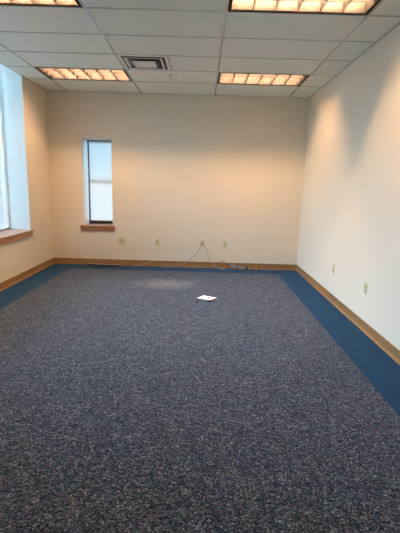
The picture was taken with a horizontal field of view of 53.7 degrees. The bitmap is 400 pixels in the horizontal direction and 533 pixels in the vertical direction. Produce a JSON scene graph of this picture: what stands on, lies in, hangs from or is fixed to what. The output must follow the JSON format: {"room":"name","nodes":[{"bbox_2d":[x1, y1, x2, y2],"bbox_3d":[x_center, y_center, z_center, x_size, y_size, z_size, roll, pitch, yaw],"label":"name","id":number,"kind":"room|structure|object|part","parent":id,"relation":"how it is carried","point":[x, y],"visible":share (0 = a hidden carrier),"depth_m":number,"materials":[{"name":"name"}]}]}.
{"room":"empty office room","nodes":[
{"label":"empty office room","id":0,"kind":"room"},
{"bbox_2d":[0,77,53,282],"bbox_3d":[-2.819,-0.801,2.366,0.440,3.333,9.000,2,11,0],"label":"wall","id":1,"kind":"structure","parent":0,"point":[18,256],"depth_m":6.20,"materials":[{"name":"beige paint"}]},
{"bbox_2d":[0,63,33,244],"bbox_3d":[-2.779,-1.309,3.900,0.425,2.509,4.100,2,11,0],"label":"window","id":2,"kind":"structure","parent":1,"relation":"in","point":[11,93],"depth_m":5.85,"materials":[{"name":"white"}]},
{"bbox_3d":[-2.960,-1.557,4.871,0.006,2.348,1.952,2,11,0],"label":"pane","id":3,"kind":"part","parent":2,"relation":"part of","materials":[{"name":"clear glass"}]},
{"bbox_3d":[-2.961,-1.346,3.897,0.060,2.443,4.015,2,11,0],"label":"frame","id":4,"kind":"part","parent":2,"relation":"part of","materials":[{"name":"white"}]},
{"bbox_2d":[0,97,9,227],"bbox_3d":[-2.903,-1.378,3.886,0.038,2.364,3.933,2,11,0],"label":"window blind","id":5,"kind":"object","parent":2,"relation":"attached to","point":[4,193],"visible":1,"depth_m":5.83,"materials":[{"name":"white"}]},
{"bbox_3d":[-2.782,-0.157,4.134,0.365,0.030,4.100,2,11,0],"label":"sill","id":6,"kind":"part","parent":2,"relation":"part of","materials":[{"name":"brown wood"}]},
{"bbox_2d":[0,258,53,291],"bbox_3d":[-2.654,0.787,2.687,0.020,0.104,9.000,2,11,0],"label":"baseboard","id":7,"kind":"structure","parent":1,"relation":"attached to","point":[5,284],"depth_m":5.93,"materials":[{"name":"brown wood"}]},
{"bbox_2d":[46,91,309,264],"bbox_3d":[-0.512,-1.672,6.978,4.987,3.333,0.420,2,11,0],"label":"wall","id":8,"kind":"structure","parent":0,"point":[187,170],"depth_m":6.78,"materials":[{"name":"beige paint"}]},
{"bbox_2d":[80,138,114,230],"bbox_3d":[-1.781,-1.436,7.002,0.611,1.569,0.425,2,11,0],"label":"window","id":9,"kind":"structure","parent":8,"relation":"in","point":[89,225],"depth_m":6.97,"materials":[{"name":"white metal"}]},
{"bbox_3d":[-1.801,-0.740,7.113,0.611,0.030,0.365,2,11,0],"label":"sill","id":10,"kind":"part","parent":9,"relation":"part of","materials":[{"name":"brown wood"}]},
{"bbox_3d":[-1.769,-1.503,7.175,0.507,1.503,0.060,2,11,0],"label":"frame","id":11,"kind":"part","parent":9,"relation":"part of","materials":[{"name":"brown metal"}]},
{"bbox_2d":[89,141,112,220],"bbox_3d":[-1.762,-1.525,7.117,0.445,1.397,0.038,2,11,0],"label":"window blind","id":12,"kind":"object","parent":9,"relation":"attached to","point":[100,154],"visible":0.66,"depth_m":7.11,"materials":[{"name":"white fabric"}]},
{"bbox_2d":[119,238,124,243],"bbox_3d":[-1.387,-0.453,7.013,0.118,0.118,0.009,2,11,0],"label":"wall plate","id":13,"kind":"object","parent":8,"relation":"attached to","point":[121,240],"visible":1,"depth_m":7.01,"materials":[{"name":"beige plastic"}]},
{"bbox_2d":[155,239,159,245],"bbox_3d":[-0.755,-0.429,7.013,0.075,0.120,0.010,2,11,0],"label":"wall outlet","id":14,"kind":"object","parent":8,"relation":"attached to","point":[157,241],"visible":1,"depth_m":7.01,"materials":[{"name":"beige plastic"}]},
{"bbox_2d":[54,258,295,269],"bbox_3d":[-0.449,-0.044,7.084,4.367,0.104,0.020,2,11,0],"label":"baseboard","id":15,"kind":"structure","parent":8,"relation":"attached to","point":[56,260],"depth_m":7.09,"materials":[{"name":"brown wood"}]},
{"bbox_2d":[0,0,399,97],"bbox_3d":[-0.401,-1.959,2.113,4.367,0.022,9.000,2,11,0],"label":"ceiling","id":16,"kind":"structure","parent":0,"point":[200,40],"depth_m":4.16,"materials":[{"name":"tile"}]},
{"bbox_2d":[0,0,82,7],"bbox_3d":[-1.604,-2.252,3.090,1.193,0.141,0.584,2,11,0],"label":"ceiling light","id":17,"kind":"object","parent":16,"relation":"attached to","point":[47,3],"visible":0.91,"depth_m":3.36,"materials":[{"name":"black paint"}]},
{"bbox_2d":[34,67,131,80],"bbox_3d":[-1.586,-2.737,5.479,1.193,0.141,0.584,2,11,0],"label":"ceiling light","id":18,"kind":"object","parent":16,"relation":"attached to","point":[52,73],"visible":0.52,"depth_m":5.57,"materials":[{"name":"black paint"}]},
{"bbox_2d":[117,55,170,70],"bbox_3d":[-0.677,-2.557,4.887,0.584,0.107,0.584,2,11,0],"label":"ceiling vent","id":19,"kind":"object","parent":16,"relation":"in","point":[136,62],"visible":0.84,"depth_m":4.88,"materials":[{"name":"silver metal"}]},
{"bbox_3d":[-0.679,-2.506,4.897,0.270,0.003,0.270,2,11,0],"label":"plate","id":20,"kind":"part","parent":19,"relation":"part of","materials":[{"name":"silver metal"}]},
{"bbox_2d":[217,72,308,85],"bbox_3d":[0.851,-2.666,5.475,1.193,0.141,0.584,2,11,0],"label":"ceiling light","id":21,"kind":"object","parent":16,"relation":"attached to","point":[223,78],"visible":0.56,"depth_m":5.57,"materials":[{"name":"white plastic"}]},
{"bbox_2d":[228,0,380,15],"bbox_3d":[0.834,-2.181,3.086,1.193,0.141,0.584,2,11,0],"label":"ceiling light","id":22,"kind":"object","parent":16,"relation":"attached to","point":[332,7],"visible":0.97,"depth_m":3.35,"materials":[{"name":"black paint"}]},
{"bbox_2d":[0,264,399,415],"bbox_3d":[-0.594,0.934,2.814,4.987,0.120,9.620,2,11,0],"label":"floor","id":23,"kind":"structure","parent":0,"point":[378,367],"depth_m":4.59,"materials":[{"name":"blue carpet"}]},
{"bbox_2d":[83,263,119,267],"bbox_3d":[-1.742,-0.015,6.915,0.656,0.042,0.188,2,12,4],"label":"power strip","id":24,"kind":"object","parent":23,"relation":"on","point":[88,264],"visible":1,"depth_m":6.96,"materials":[{"name":"black plastic"}]},
{"bbox_2d":[0,268,399,532],"bbox_3d":[-0.484,0.904,2.663,3.566,0.005,8.238,2,11,0],"label":"carpet","id":25,"kind":"object","parent":23,"relation":"on","point":[130,402],"visible":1,"depth_m":2.53,"materials":[{"name":"carpet"}]},
{"bbox_2d":[198,295,216,299],"bbox_3d":[0.092,0.406,5.151,0.205,0.014,0.165,9,13,31],"label":"paper card","id":26,"kind":"object","parent":25,"relation":"on","point":[203,296],"visible":1,"depth_m":5.16,"materials":[{"name":"white paper"}]},
{"bbox_2d":[230,264,244,268],"bbox_3d":[0.667,0.007,7.042,0.262,0.084,0.076,2,11,0],"label":"cable bundle","id":27,"kind":"object","parent":23,"relation":"on","point":[237,266],"visible":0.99,"depth_m":7.04,"materials":[{"name":"grey"}]},
{"bbox_2d":[232,269,281,271],"bbox_3d":[1.006,0.062,6.962,0.884,0.027,0.067,3,12,4],"label":"cable","id":28,"kind":"object","parent":23,"relation":"on","point":[232,269],"visible":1,"depth_m":6.96,"materials":[{"name":"grey plastic"}]},
{"bbox_2d":[297,24,399,349],"bbox_3d":[1.846,-0.665,2.359,0.200,3.333,9.000,2,11,0],"label":"wall","id":29,"kind":"structure","parent":0,"point":[350,217],"depth_m":4.33,"materials":[{"name":"beige paint"}]},
{"bbox_2d":[295,265,399,364],"bbox_3d":[1.691,0.913,2.680,0.020,0.104,9.000,2,11,0],"label":"baseboard","id":30,"kind":"structure","parent":29,"relation":"attached to","point":[385,345],"depth_m":4.28,"materials":[{"name":"brown wood"}]},
{"bbox_2d":[363,282,366,294],"bbox_3d":[1.718,0.229,4.110,0.010,0.120,0.075,2,11,0],"label":"wall outlet","id":31,"kind":"object","parent":29,"relation":"attached to","point":[365,284],"visible":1,"depth_m":4.09,"materials":[{"name":"beige plastic"}]}
]}

